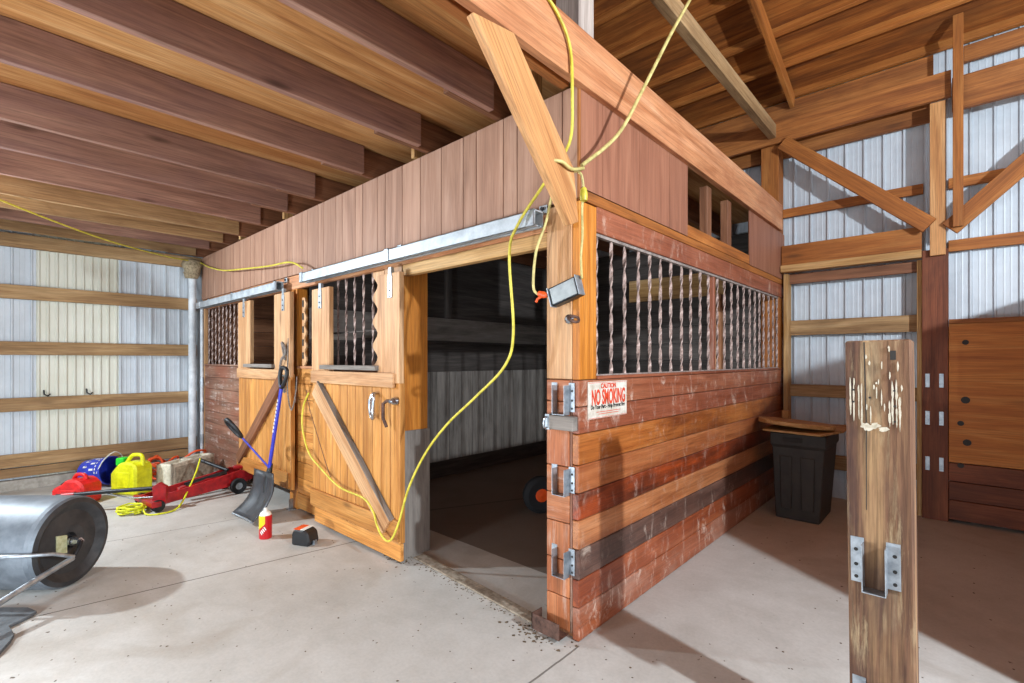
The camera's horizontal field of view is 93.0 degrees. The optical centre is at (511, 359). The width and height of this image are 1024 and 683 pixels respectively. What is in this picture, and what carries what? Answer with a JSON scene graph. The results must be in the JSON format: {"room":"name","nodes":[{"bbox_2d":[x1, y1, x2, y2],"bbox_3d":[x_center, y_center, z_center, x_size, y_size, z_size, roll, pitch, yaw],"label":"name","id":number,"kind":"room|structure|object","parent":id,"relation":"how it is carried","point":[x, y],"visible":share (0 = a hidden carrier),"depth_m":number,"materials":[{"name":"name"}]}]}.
{"room":"farm building","nodes":[
{"label":"farm building","id":0,"kind":"room"},
{"bbox_2d":[0,229,273,480],"bbox_3d":[-6.216,-0.800,4.351,0.023,4.400,14.021,0,0,43],"label":"wall","id":1,"kind":"structure","parent":0,"point":[137,325],"depth_m":6.03,"materials":[{"name":"metal"}]},
{"bbox_2d":[36,234,118,475],"bbox_3d":[-5.031,-0.800,5.652,0.017,4.400,0.720,0,0,43],"label":"wall panel","id":2,"kind":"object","parent":1,"relation":"in","point":[58,375],"depth_m":5.64,"materials":[{"name":"metal"}]},
{"bbox_2d":[0,459,175,492],"bbox_3d":[-6.282,1.345,4.330,0.250,0.110,13.900,0,0,43],"label":"trim","id":3,"kind":"structure","parent":1,"relation":"attached to","point":[52,479],"depth_m":5.32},
{"bbox_2d":[0,284,196,309],"bbox_3d":[-7.232,-0.735,3.193,0.040,0.150,8.940,0,0,43],"label":"beam","id":4,"kind":"structure","parent":1,"relation":"attached to","point":[10,291],"depth_m":5.67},
{"bbox_2d":[0,391,196,411],"bbox_3d":[-7.232,0.482,3.193,0.040,0.145,8.940,0,0,43],"label":"beam","id":5,"kind":"structure","parent":1,"relation":"attached to","point":[103,400],"depth_m":5.67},
{"bbox_2d":[0,341,196,355],"bbox_3d":[-7.232,-0.128,3.193,0.040,0.145,8.940,0,0,43],"label":"beam","id":6,"kind":"structure","parent":1,"relation":"attached to","point":[6,347],"depth_m":5.67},
{"bbox_2d":[0,447,196,478],"bbox_3d":[-7.232,1.215,3.193,0.040,0.100,8.940,0,0,43],"label":"wall girt","id":7,"kind":"structure","parent":1,"relation":"attached to","point":[72,465],"depth_m":5.47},
{"bbox_2d":[0,436,196,468],"bbox_3d":[-7.232,1.085,3.193,0.040,0.140,8.940,0,0,43],"label":"wall girt","id":8,"kind":"structure","parent":1,"relation":"attached to","point":[72,454],"depth_m":5.67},
{"bbox_2d":[0,231,201,266],"bbox_3d":[-7.207,-1.288,3.210,0.050,0.145,9.000,0,0,43],"label":"header","id":9,"kind":"object","parent":1,"relation":"attached to","point":[7,239],"visible":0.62,"depth_m":5.64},
{"bbox_2d":[188,278,195,455],"bbox_3d":[-4.217,0.065,6.411,0.089,2.430,0.089,0,0,43],"label":"drain pipe","id":10,"kind":"object","parent":1,"relation":"attached to","point":[191,282],"visible":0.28,"depth_m":6.38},
{"bbox_2d":[181,259,202,278],"bbox_3d":[-4.193,-1.196,6.379,0.237,0.265,0.248,0,0,43],"label":"insulation","id":11,"kind":"object","parent":10,"relation":"attached to","point":[193,270],"visible":0.97,"depth_m":6.32},
{"bbox_2d":[208,274,308,368],"bbox_3d":[-2.876,0.002,7.881,0.030,2.797,3.640,0,0,43],"label":"wall","id":12,"kind":"structure","parent":0,"point":[264,307],"depth_m":6.99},
{"bbox_2d":[0,0,748,229],"bbox_3d":[-3.672,-1.575,2.588,6.150,0.020,12.860,0,0,43],"label":"ceiling","id":13,"kind":"structure","parent":0,"point":[274,23],"depth_m":2.67,"materials":[{"name":"brown wood"}]},
{"bbox_2d":[0,219,195,255],"bbox_3d":[-7.133,-1.462,3.068,0.040,0.200,8.890,0,0,43],"label":"joist","id":14,"kind":"object","parent":13,"relation":"attached to","point":[11,225],"visible":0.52,"depth_m":5.55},
{"bbox_2d":[0,207,208,248],"bbox_3d":[-6.728,-1.462,2.696,0.040,0.200,8.890,0,0,43],"label":"joist","id":15,"kind":"object","parent":13,"relation":"attached to","point":[8,214],"visible":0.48,"depth_m":5.21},
{"bbox_2d":[0,194,222,242],"bbox_3d":[-6.359,-1.462,2.359,0.040,0.200,8.890,0,0,43],"label":"joist","id":16,"kind":"object","parent":13,"relation":"attached to","point":[36,206],"visible":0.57,"depth_m":4.85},
{"bbox_2d":[0,174,238,234],"bbox_3d":[-5.976,-1.462,2.007,0.040,0.200,8.890,0,0,43],"label":"joist","id":17,"kind":"object","parent":13,"relation":"attached to","point":[13,186],"visible":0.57,"depth_m":4.47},
{"bbox_2d":[0,199,302,270],"bbox_3d":[-3.646,-1.080,4.598,3.193,0.575,2.070,0,0,43],"label":"extension cord","id":18,"kind":"object","parent":17,"relation":"hanging from","point":[0,199],"visible":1,"depth_m":4.85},
{"bbox_2d":[0,148,260,223],"bbox_3d":[-5.534,-1.462,1.602,0.040,0.200,8.890,0,0,43],"label":"joist","id":19,"kind":"object","parent":13,"relation":"attached to","point":[12,163],"visible":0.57,"depth_m":4.05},
{"bbox_2d":[0,120,287,210],"bbox_3d":[-5.062,-1.462,1.169,0.040,0.200,8.890,0,0,43],"label":"joist","id":20,"kind":"object","parent":13,"relation":"attached to","point":[15,137],"visible":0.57,"depth_m":3.59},
{"bbox_2d":[0,82,314,197],"bbox_3d":[-4.664,-1.462,0.804,0.040,0.200,8.890,0,0,43],"label":"joist","id":21,"kind":"object","parent":13,"relation":"attached to","point":[21,106],"visible":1,"depth_m":3.20,"materials":[{"name":"wood"}]},
{"bbox_2d":[0,15,363,173],"bbox_3d":[-4.096,-1.462,0.284,0.040,0.200,8.890,0,0,43],"label":"joist","id":22,"kind":"object","parent":13,"relation":"attached to","point":[22,46],"visible":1,"depth_m":2.64,"materials":[{"name":"wood"}]},
{"bbox_2d":[168,248,216,257],"bbox_3d":[-2.936,-1.462,7.706,0.040,0.200,4.200,0,0,43],"label":"joist","id":23,"kind":"object","parent":13,"relation":"attached to","point":[203,253],"visible":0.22,"depth_m":6.42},
{"bbox_2d":[180,242,229,250],"bbox_3d":[-2.530,-1.462,7.334,0.040,0.200,4.200,0,0,43],"label":"joist","id":24,"kind":"object","parent":13,"relation":"attached to","point":[213,246],"visible":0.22,"depth_m":6.04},
{"bbox_2d":[192,233,239,244],"bbox_3d":[-2.162,-1.462,6.997,0.040,0.200,4.200,0,0,43],"label":"joist","id":25,"kind":"object","parent":13,"relation":"attached to","point":[228,239],"visible":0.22,"depth_m":5.70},
{"bbox_2d":[45,0,420,146],"bbox_3d":[-3.595,-1.462,-0.176,0.040,0.200,8.890,0,0,43],"label":"joist","id":26,"kind":"object","parent":13,"relation":"attached to","point":[169,24],"visible":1,"depth_m":2.33,"materials":[{"name":"wood"}]},
{"bbox_2d":[207,222,268,236],"bbox_3d":[-1.779,-1.462,6.645,0.040,0.200,4.200,0,0,43],"label":"joist","id":27,"kind":"object","parent":13,"relation":"attached to","point":[245,229],"visible":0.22,"depth_m":5.37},
{"bbox_2d":[226,207,512,262],"bbox_3d":[-1.337,-1.462,6.239,0.040,0.200,4.200,0,0,43],"label":"joist","id":28,"kind":"object","parent":13,"relation":"attached to","point":[269,217],"visible":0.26,"depth_m":4.96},
{"bbox_2d":[278,0,493,111],"bbox_3d":[-3.116,-1.462,-0.615,0.040,0.200,8.890,0,0,43],"label":"joist","id":29,"kind":"object","parent":13,"relation":"attached to","point":[369,23],"visible":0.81,"depth_m":2.22,"materials":[{"name":"wood"}]},
{"bbox_2d":[251,194,546,268],"bbox_3d":[-0.865,-1.462,5.807,0.040,0.200,4.200,0,0,43],"label":"joist","id":30,"kind":"object","parent":13,"relation":"attached to","point":[296,204],"visible":0.2,"depth_m":4.63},
{"bbox_2d":[276,175,546,257],"bbox_3d":[-0.467,-1.462,5.442,0.040,0.200,4.200,0,0,43],"label":"joist","id":31,"kind":"object","parent":13,"relation":"attached to","point":[325,189],"visible":0.2,"depth_m":4.19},
{"bbox_2d":[374,118,463,153],"bbox_3d":[0.602,-1.462,4.462,0.040,0.200,4.200,0,0,43],"label":"joist","id":32,"kind":"object","parent":13,"relation":"attached to","point":[434,137],"visible":0.18,"depth_m":3.19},
{"bbox_2d":[321,149,626,256],"bbox_3d":[0.101,-1.462,4.922,0.040,0.200,4.200,0,0,43],"label":"joist","id":33,"kind":"object","parent":13,"relation":"attached to","point":[376,165],"visible":0.22,"depth_m":3.69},
{"bbox_2d":[430,0,568,89],"bbox_3d":[-2.431,-1.462,-0.504,0.050,0.200,7.980,0,0,43],"label":"joist","id":34,"kind":"object","parent":13,"relation":"attached to","point":[452,7],"visible":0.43,"depth_m":2.20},
{"bbox_2d":[556,0,593,38],"bbox_3d":[0.324,-2.700,2.502,0.143,2.200,0.135,0,0,43],"label":"post","id":35,"kind":"object","parent":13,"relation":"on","point":[581,12],"visible":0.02,"depth_m":2.45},
{"bbox_2d":[650,0,775,139],"bbox_3d":[1.551,-2.390,3.809,0.070,0.140,3.520,0,0,43],"label":"tie beam","id":36,"kind":"structure","parent":35,"relation":"attached to","point":[691,32],"depth_m":3.83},
{"bbox_2d":[443,80,731,236],"bbox_3d":[1.081,-1.462,4.023,0.040,0.200,4.200,0,0,43],"label":"joist","id":37,"kind":"object","parent":13,"relation":"attached to","point":[501,110],"visible":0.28,"depth_m":2.76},
{"bbox_2d":[0,454,1023,682],"bbox_3d":[-0.705,1.475,-0.649,15.400,0.150,14.100,0,0,43],"label":"floor","id":38,"kind":"structure","parent":0,"point":[239,587],"depth_m":2.72,"materials":[{"name":"concrete"}]},
{"bbox_2d":[0,607,36,653],"bbox_3d":[-2.669,1.390,2.492,0.328,0.016,0.675,0,0,-43],"label":"rubber mat","id":39,"kind":"object","parent":38,"relation":"on","point":[9,616],"visible":1,"depth_m":2.59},
{"bbox_2d":[0,495,107,605],"bbox_3d":[-3.151,1.125,2.580,1.011,0.550,1.428,0,0,0],"label":"roller","id":40,"kind":"object","parent":38,"relation":"on","point":[48,542],"visible":1,"depth_m":2.90,"materials":[{"name":"silver metal"}]},
{"bbox_2d":[52,472,100,500],"bbox_3d":[-4.289,1.254,4.792,0.340,0.292,0.226,0,0,5],"label":"can","id":41,"kind":"object","parent":38,"relation":"on","point":[85,483],"visible":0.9,"depth_m":4.72,"materials":[{"name":"red plastic"}]},
{"bbox_2d":[77,451,122,484],"bbox_3d":[-4.584,1.201,5.417,0.335,0.366,0.314,0,0,3],"label":"bucket","id":42,"kind":"object","parent":38,"relation":"on","point":[101,468],"visible":0.72,"depth_m":5.36,"materials":[{"name":"blue plastic"}]},
{"bbox_2d":[115,457,131,467],"bbox_3d":[-4.286,1.240,5.387,0.180,0.320,0.105,0,0,2],"label":"bottle","id":43,"kind":"object","parent":38,"relation":"on","point":[119,460],"visible":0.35,"depth_m":5.34,"materials":[{"name":"plastic"}]},
{"bbox_2d":[111,453,151,495],"bbox_3d":[-3.998,1.186,5.109,0.340,0.429,0.206,0,0,14],"label":"can","id":44,"kind":"object","parent":38,"relation":"on","point":[135,473],"visible":0.95,"depth_m":5.03,"materials":[{"name":"yellow plastic"}]},
{"bbox_2d":[115,458,200,515],"bbox_3d":[-3.275,1.222,4.691,0.462,0.358,0.845,0,0,24],"label":"rope coil","id":45,"kind":"object","parent":38,"relation":"on","point":[124,509],"visible":0.98,"depth_m":4.42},
{"bbox_2d":[148,449,206,479],"bbox_3d":[-4.114,1.234,5.878,0.559,0.296,0.672,0,0,43],"label":"heap","id":46,"kind":"object","parent":38,"relation":"on","point":[157,457],"visible":0.2,"depth_m":5.83,"materials":[{"name":"orange plastic"}]},
{"bbox_2d":[156,453,213,485],"bbox_3d":[-3.695,1.260,5.528,0.184,0.280,0.660,0,0,5],"label":"cinder block","id":47,"kind":"object","parent":38,"relation":"on","point":[183,469],"visible":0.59,"depth_m":5.38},
{"bbox_2d":[133,458,252,511],"bbox_3d":[-3.221,1.225,4.965,0.515,0.348,1.001,0,0,32],"label":"jack","id":48,"kind":"object","parent":38,"relation":"on","point":[233,477],"visible":0.91,"depth_m":4.93,"materials":[{"name":"red paint"}]},
{"bbox_2d":[56,482,167,503],"bbox_3d":[-3.688,1.246,4.490,0.928,0.208,0.067,0,0,-9],"label":"handle","id":49,"kind":"object","parent":48,"relation":"on","point":[160,490],"visible":0.77,"depth_m":4.52,"materials":[{"name":"black metal"}]},
{"bbox_2d":[224,366,288,523],"bbox_3d":[-2.273,0.721,4.312,0.476,1.343,0.403,0,0,43],"label":"snow shovel","id":50,"kind":"object","parent":38,"relation":"on","point":[259,497],"visible":1,"depth_m":4.35,"materials":[{"name":"plastic"}]},
{"bbox_2d":[262,463,272,492],"bbox_3d":[-2.201,1.063,4.380,0.060,0.264,0.092,0,0,43],"label":"socket","id":51,"kind":"object","parent":50,"relation":"attached to","point":[270,465],"depth_m":4.36,"materials":[{"name":"plastic"}]},
{"bbox_2d":[259,507,271,539],"bbox_3d":[-1.942,1.282,3.830,0.095,0.236,0.094,0,0,43],"label":"bottle","id":52,"kind":"object","parent":38,"relation":"on","point":[265,517],"visible":1,"depth_m":3.79,"materials":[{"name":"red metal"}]},
{"bbox_2d":[287,498,295,510],"bbox_3d":[-2.070,1.350,4.551,0.060,0.100,0.060,0,0,43],"label":"roller","id":53,"kind":"object","parent":38,"relation":"on","point":[291,507],"visible":1,"depth_m":4.54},
{"bbox_2d":[292,524,317,546],"bbox_3d":[-1.570,1.338,3.706,0.176,0.124,0.120,0,0,17],"label":"tape measure","id":54,"kind":"object","parent":38,"relation":"on","point":[303,535],"visible":1,"depth_m":3.66,"materials":[{"name":"black plastic"}]},
{"bbox_2d":[202,86,580,558],"bbox_3d":[-1.820,0.022,4.525,6.063,2.755,0.250,0,0,43],"label":"wall","id":55,"kind":"structure","parent":38,"relation":"on","point":[488,174],"depth_m":3.53,"materials":[{"name":"wood"}]},
{"bbox_2d":[199,309,203,452],"bbox_3d":[-4.108,0.300,6.441,0.055,2.000,0.055,0,0,43],"label":"conduit","id":56,"kind":"object","parent":55,"relation":"attached to","point":[201,378],"visible":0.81,"depth_m":6.42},
{"bbox_2d":[196,278,286,308],"bbox_3d":[-3.128,-0.725,5.476,2.550,0.130,0.115,0,0,43],"label":"door track","id":57,"kind":"object","parent":55,"relation":"attached to","point":[275,286],"visible":0.98,"depth_m":5.16,"materials":[{"name":"metal"}]},
{"bbox_2d":[236,288,294,490],"bbox_3d":[-2.524,0.265,4.906,1.330,1.870,0.092,0,0,43],"label":"sliding door","id":58,"kind":"structure","parent":57,"relation":"hanging from","point":[258,388],"depth_m":4.77,"materials":[{"name":"wood"}]},
{"bbox_2d":[279,338,297,410],"bbox_3d":[-2.055,0.128,4.444,0.327,0.656,0.054,0,0,39],"label":"rope","id":59,"kind":"object","parent":58,"relation":"hanging from","point":[284,351],"visible":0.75,"depth_m":4.46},
{"bbox_2d":[282,212,292,219],"bbox_3d":[-2.180,-1.462,4.727,0.040,0.195,0.090,0,0,43],"label":"blocking","id":60,"kind":"object","parent":55,"relation":"on","point":[285,216],"visible":0.18,"depth_m":4.70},
{"bbox_2d":[411,148,424,159],"bbox_3d":[-0.639,-1.462,3.314,0.040,0.195,0.090,0,0,43],"label":"blocking","id":61,"kind":"object","parent":55,"relation":"on","point":[415,154],"visible":0.18,"depth_m":3.29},
{"bbox_2d":[299,204,546,282],"bbox_3d":[-0.836,-0.740,3.374,2.670,0.130,0.115,0,0,43],"label":"door track","id":62,"kind":"object","parent":55,"relation":"attached to","point":[532,220],"visible":0.96,"depth_m":2.97,"materials":[{"name":"metal"}]},
{"bbox_2d":[310,267,404,561],"bbox_3d":[-1.243,0.367,3.714,1.290,2.015,0.117,0,0,43],"label":"sliding door","id":63,"kind":"structure","parent":62,"relation":"hanging from","point":[359,417],"depth_m":3.57,"materials":[{"name":"wood"}]},
{"bbox_2d":[306,390,330,476],"bbox_3d":[-1.601,0.596,4.012,0.425,0.673,0.006,0,0,43],"label":"wire","id":64,"kind":"object","parent":63,"relation":"hanging from","point":[306,390],"visible":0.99,"depth_m":4.01,"materials":[{"name":"metal"}]},
{"bbox_2d":[414,554,531,622],"bbox_3d":[-0.242,1.394,3.001,0.090,0.012,1.260,0,0,-43],"label":"threshold","id":65,"kind":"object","parent":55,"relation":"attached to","point":[496,598],"depth_m":2.96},
{"bbox_2d":[530,69,541,95],"bbox_3d":[0.120,-1.462,2.618,0.040,0.195,0.090,0,0,43],"label":"blocking","id":66,"kind":"object","parent":55,"relation":"on","point":[538,79],"visible":0.12,"depth_m":2.61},
{"bbox_2d":[309,259,546,479],"bbox_3d":[-0.681,0.025,5.939,0.110,2.750,3.604,0,0,43],"label":"wall","id":67,"kind":"structure","parent":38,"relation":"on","point":[469,315],"depth_m":6.22,"materials":[{"name":"metal"}]},
{"bbox_2d":[14,518,1014,681],"bbox_3d":[-0.159,1.396,3.226,4.979,0.007,4.557,0,0,43],"label":"litter","id":68,"kind":"object","parent":38,"relation":"on","point":[535,636],"visible":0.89,"depth_m":2.56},
{"bbox_2d":[523,476,547,512],"bbox_3d":[0.264,1.230,4.447,0.339,0.339,0.100,0,0,-14],"label":"wheel","id":69,"kind":"object","parent":38,"relation":"on","point":[535,490],"visible":0.81,"depth_m":4.40,"materials":[{"name":"rubber"}]},
{"bbox_2d":[531,205,588,640],"bbox_3d":[0.277,0.025,2.504,0.256,2.750,0.245,0,0,43],"label":"post","id":70,"kind":"object","parent":38,"relation":"on","point":[559,421],"visible":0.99,"depth_m":2.47,"materials":[{"name":"wood"}]},
{"bbox_2d":[535,291,547,302],"bbox_3d":[0.149,-0.321,2.455,0.075,0.059,0.035,0,0,43],"label":"plug","id":71,"kind":"object","parent":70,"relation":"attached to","point":[541,294],"visible":1,"depth_m":2.44,"materials":[{"name":"orange plastic"}]},
{"bbox_2d":[532,197,551,294],"bbox_3d":[0.156,-0.587,2.461,0.112,0.529,0.034,0,0,5],"label":"extension cord","id":72,"kind":"object","parent":70,"relation":"hanging from","point":[550,200],"visible":0.86,"depth_m":2.47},
{"bbox_2d":[546,202,584,307],"bbox_3d":[0.267,-0.517,2.386,0.200,0.510,0.066,0,0,43],"label":"floodlight","id":73,"kind":"object","parent":70,"relation":"attached to","point":[571,289],"visible":0.92,"depth_m":2.35,"materials":[{"name":"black metal"}]},
{"bbox_2d":[580,187,587,201],"bbox_3d":[0.340,-0.787,2.303,0.038,0.065,0.038,0,0,43],"label":"plug","id":74,"kind":"object","parent":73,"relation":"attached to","point":[583,192],"visible":1,"depth_m":2.29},
{"bbox_2d":[444,233,760,453],"bbox_3d":[0.595,0.002,7.205,6.000,2.797,0.035,0,0,43],"label":"wall","id":75,"kind":"structure","parent":38,"relation":"on","point":[740,242],"depth_m":6.09,"materials":[{"name":"metal"}]},
{"bbox_2d":[629,273,725,368],"bbox_3d":[1.950,0.195,5.864,1.190,2.410,0.090,0,0,43],"label":"lintel","id":76,"kind":"object","parent":38,"relation":"on","point":[644,291],"visible":0.43,"depth_m":5.77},
{"bbox_2d":[573,90,783,641],"bbox_3d":[1.593,0.032,3.838,0.102,2.733,3.820,0,0,43],"label":"wall","id":77,"kind":"structure","parent":38,"relation":"on","point":[690,457],"depth_m":3.02,"materials":[{"name":"wood"}]},
{"bbox_2d":[587,380,626,419],"bbox_3d":[0.514,0.208,2.598,0.008,0.190,0.386,0,0,43],"label":"no smoking sign","id":78,"kind":"object","parent":77,"relation":"attached to","point":[604,398],"visible":1,"depth_m":2.58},
{"bbox_2d":[455,0,782,230],"bbox_3d":[-1.138,-1.468,0.766,0.046,0.265,11.600,0,0,43],"label":"beam","id":79,"kind":"structure","parent":77,"relation":"on","point":[536,27],"depth_m":2.59,"materials":[{"name":"wood"}]},
{"bbox_2d":[301,0,573,541],"bbox_3d":[-0.875,-0.201,3.104,2.865,2.841,0.414,0,0,43],"label":"extension cord","id":80,"kind":"object","parent":79,"relation":"hanging from","point":[551,3],"visible":0.96,"depth_m":2.52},
{"bbox_2d":[467,12,577,225],"bbox_3d":[0.070,-0.954,2.019,0.040,0.680,0.664,0,0,43],"label":"knee brace","id":81,"kind":"object","parent":79,"relation":"attached to","point":[500,47],"visible":0.92,"depth_m":2.00,"materials":[{"name":"wood"}]},
{"bbox_2d":[554,159,584,186],"bbox_3d":[0.246,-0.863,2.208,0.081,0.089,0.275,0,0,43],"label":"wrap","id":82,"kind":"object","parent":81,"relation":"attached to","point":[575,169],"visible":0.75,"depth_m":2.20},
{"bbox_2d":[580,0,690,166],"bbox_3d":[0.801,-1.798,2.570,1.165,1.811,0.028,0,0,-34],"label":"extension cord","id":83,"kind":"object","parent":82,"relation":"attached to","point":[627,119],"visible":1,"depth_m":2.45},
{"bbox_2d":[783,274,790,418],"bbox_3d":[2.914,0.250,5.144,0.045,2.300,0.130,0,0,43],"label":"door jamb","id":84,"kind":"structure","parent":77,"relation":"in","point":[786,277],"depth_m":5.10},
{"bbox_2d":[780,228,921,284],"bbox_3d":[3.268,-0.995,4.745,1.125,0.390,0.180,0,0,43],"label":"header","id":85,"kind":"object","parent":77,"relation":"attached to","point":[902,244],"depth_m":4.68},
{"bbox_2d":[761,145,782,409],"bbox_3d":[2.797,-0.430,5.224,0.170,3.660,0.190,0,0,43],"label":"wall post","id":86,"kind":"object","parent":38,"relation":"on","point":[771,157],"visible":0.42,"depth_m":5.15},
{"bbox_2d":[711,70,950,157],"bbox_3d":[2.170,-2.373,5.638,4.340,0.225,0.044,0,0,43],"label":"wooden beam","id":87,"kind":"structure","parent":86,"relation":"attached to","point":[937,87],"depth_m":4.65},
{"bbox_2d":[770,432,838,524],"bbox_3d":[2.656,1.020,4.407,0.430,0.760,0.595,0,0,43],"label":"trash bin","id":88,"kind":"object","parent":38,"relation":"on","point":[803,465],"visible":0.95,"depth_m":4.21,"materials":[{"name":"plastic"}]},
{"bbox_2d":[763,424,845,436],"bbox_3d":[2.679,0.619,4.403,0.560,0.018,0.879,0,0,43],"label":"plywood offcut","id":89,"kind":"object","parent":88,"relation":"on","point":[840,429],"visible":0.54,"depth_m":4.21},
{"bbox_2d":[758,416,835,430],"bbox_3d":[2.537,0.565,4.343,0.600,0.094,0.600,0,0,43],"label":"wooden board","id":90,"kind":"object","parent":89,"relation":"on","point":[787,422],"visible":1,"depth_m":4.15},
{"bbox_2d":[782,410,789,417],"bbox_3d":[2.560,0.504,4.539,0.060,0.068,0.060,0,0,43],"label":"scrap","id":91,"kind":"object","parent":90,"relation":"on","point":[785,413],"visible":1,"depth_m":4.52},
{"bbox_2d":[845,339,918,682],"bbox_3d":[1.240,0.667,1.631,0.192,1.468,0.190,0,0,43],"label":"post","id":92,"kind":"object","parent":38,"relation":"on","point":[880,374],"visible":1,"depth_m":1.59,"materials":[{"name":"wood"}]},
{"bbox_2d":[922,248,948,521],"bbox_3d":[3.770,0.215,4.328,0.175,2.370,0.196,0,0,43],"label":"wall post","id":93,"kind":"object","parent":38,"relation":"on","point":[935,269],"visible":1,"depth_m":4.25,"materials":[{"name":"wood"}]},
{"bbox_2d":[930,100,945,256],"bbox_3d":[3.706,-1.575,4.230,0.105,1.330,0.043,0,0,43],"label":"post scab","id":94,"kind":"object","parent":93,"relation":"attached to","point":[937,109],"visible":1,"depth_m":4.21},
{"bbox_2d":[777,136,935,231],"bbox_3d":[3.211,-1.705,4.620,1.238,1.165,0.040,0,0,43],"label":"diagonal brace","id":95,"kind":"object","parent":94,"relation":"attached to","point":[920,220],"visible":1,"depth_m":4.56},
{"bbox_2d":[942,153,1023,232],"bbox_3d":[4.239,-1.790,3.685,1.460,1.432,0.040,0,0,43],"label":"diagonal brace","id":96,"kind":"object","parent":94,"relation":"attached to","point":[1012,174],"visible":1,"depth_m":3.96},
{"bbox_2d":[953,12,963,227],"bbox_3d":[3.745,-2.010,4.080,0.067,1.780,0.035,0,0,43],"label":"stud","id":97,"kind":"object","parent":96,"relation":"attached to","point":[958,19],"visible":1,"depth_m":4.07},
{"bbox_3d":[3.463,0.350,2.388,0.040,2.100,3.050,0,0,43],"label":"wall","id":98,"kind":"structure","parent":38,"relation":"on","visible":0},
{"bbox_2d":[949,316,1023,530],"bbox_3d":[4.686,0.510,3.362,2.475,1.720,0.040,0,0,43],"label":"lining","id":99,"kind":"object","parent":98,"relation":"attached to","point":[986,355],"visible":1,"depth_m":4.03,"materials":[{"name":"wood"}]},
{"bbox_3d":[4.845,-0.650,3.347,0.180,4.100,0.189,0,0,43],"label":"wall post","id":100,"kind":"object","parent":38,"relation":"on","visible":0},
{"bbox_2d":[952,57,1023,112],"bbox_3d":[5.490,-2.270,2.597,4.655,0.280,0.048,0,0,43],"label":"header","id":101,"kind":"object","parent":100,"relation":"attached to","point":[1005,80],"visible":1,"depth_m":3.98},
{"bbox_2d":[526,25,1023,509],"bbox_3d":[3.942,-0.900,4.345,15.300,4.600,0.023,0,0,43],"label":"wall","id":102,"kind":"structure","parent":0,"point":[986,282],"depth_m":4.61,"materials":[{"name":"metal"}]},
{"bbox_2d":[698,55,933,141],"bbox_3d":[1.883,-2.620,6.154,5.220,0.260,0.045,0,0,43],"label":"board","id":103,"kind":"object","parent":102,"relation":"attached to","point":[923,67],"visible":0.24,"depth_m":4.87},
{"bbox_2d":[729,103,930,169],"bbox_3d":[2.251,-2.260,5.830,4.200,0.200,0.045,0,0,43],"label":"header","id":104,"kind":"object","parent":102,"relation":"attached to","point":[920,115],"visible":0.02,"depth_m":4.76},
{"bbox_2d":[783,184,922,218],"bbox_3d":[3.336,-1.565,4.831,1.150,0.090,0.040,0,0,43],"label":"girt","id":105,"kind":"object","parent":102,"relation":"attached to","point":[913,190],"depth_m":4.85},
{"bbox_2d":[790,315,916,335],"bbox_3d":[3.342,-0.338,4.815,1.060,0.155,0.045,0,0,43],"label":"girt","id":106,"kind":"object","parent":102,"relation":"attached to","point":[902,323],"depth_m":4.76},
{"bbox_2d":[790,384,916,400],"bbox_3d":[3.342,0.318,4.815,1.060,0.125,0.045,0,0,43],"label":"girt","id":107,"kind":"object","parent":102,"relation":"attached to","point":[807,390],"depth_m":4.97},
{"bbox_2d":[834,455,916,479],"bbox_3d":[3.342,1.030,4.815,1.060,0.140,0.045,0,0,43],"label":"wooden rail","id":108,"kind":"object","parent":102,"relation":"attached to","point":[840,461],"depth_m":4.84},
{"bbox_2d":[917,260,921,515],"bbox_3d":[3.706,0.250,4.417,0.035,2.300,0.130,0,0,43],"label":"door jamb","id":109,"kind":"structure","parent":102,"relation":"in","point":[919,262],"depth_m":4.37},
{"bbox_2d":[948,168,1004,189],"bbox_3d":[5.610,-1.565,2.746,4.680,0.090,0.040,0,0,43],"label":"girt","id":110,"kind":"object","parent":102,"relation":"attached to","point":[983,177],"depth_m":4.18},
{"bbox_2d":[948,231,1023,251],"bbox_3d":[5.610,-1.010,2.746,4.680,0.100,0.040,0,0,43],"label":"girt","id":111,"kind":"object","parent":102,"relation":"attached to","point":[1016,238],"depth_m":4.15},
{"bbox_2d":[964,27,1023,63],"bbox_3d":[5.642,-2.670,2.707,4.580,0.140,0.045,0,0,43],"label":"board","id":112,"kind":"object","parent":102,"relation":"attached to","point":[1013,39],"visible":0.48,"depth_m":4.11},
{"bbox_2d":[553,0,1023,123],"bbox_3d":[-0.705,-3.594,-0.649,15.400,2.270,14.100,0,0,43],"label":"ceiling","id":113,"kind":"structure","parent":0,"point":[737,23],"depth_m":4.65,"materials":[{"name":"brown wood"}]},
{"bbox_2d":[594,0,645,27],"bbox_3d":[1.676,-3.332,4.019,12.200,0.091,0.061,0,0,43],"label":"roof purlin","id":114,"kind":"structure","parent":113,"relation":"attached to","point":[626,5],"depth_m":4.63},
{"bbox_2d":[611,0,741,59],"bbox_3d":[1.960,-3.208,4.329,12.200,0.091,0.061,0,0,43],"label":"roof purlin","id":115,"kind":"structure","parent":113,"relation":"attached to","point":[719,5],"depth_m":4.74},
{"bbox_2d":[647,0,867,88],"bbox_3d":[2.298,-3.060,4.698,12.200,0.091,0.061,0,0,43],"label":"roof purlin","id":116,"kind":"structure","parent":113,"relation":"attached to","point":[841,5],"depth_m":4.60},
{"bbox_2d":[749,0,794,107],"bbox_3d":[1.341,-3.424,3.357,0.040,1.554,4.811,0,0,43],"label":"rafter","id":117,"kind":"object","parent":113,"relation":"attached to","point":[757,5],"visible":1,"depth_m":4.54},
{"bbox_2d":[667,0,971,108],"bbox_3d":[2.555,-2.947,4.978,12.200,0.091,0.061,0,0,43],"label":"roof purlin","id":118,"kind":"structure","parent":113,"relation":"attached to","point":[941,5],"depth_m":4.52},
{"bbox_2d":[691,14,1023,129],"bbox_3d":[2.846,-2.820,5.295,12.200,0.091,0.061,0,0,43],"label":"roof purlin","id":119,"kind":"structure","parent":113,"relation":"attached to","point":[1016,21],"depth_m":4.65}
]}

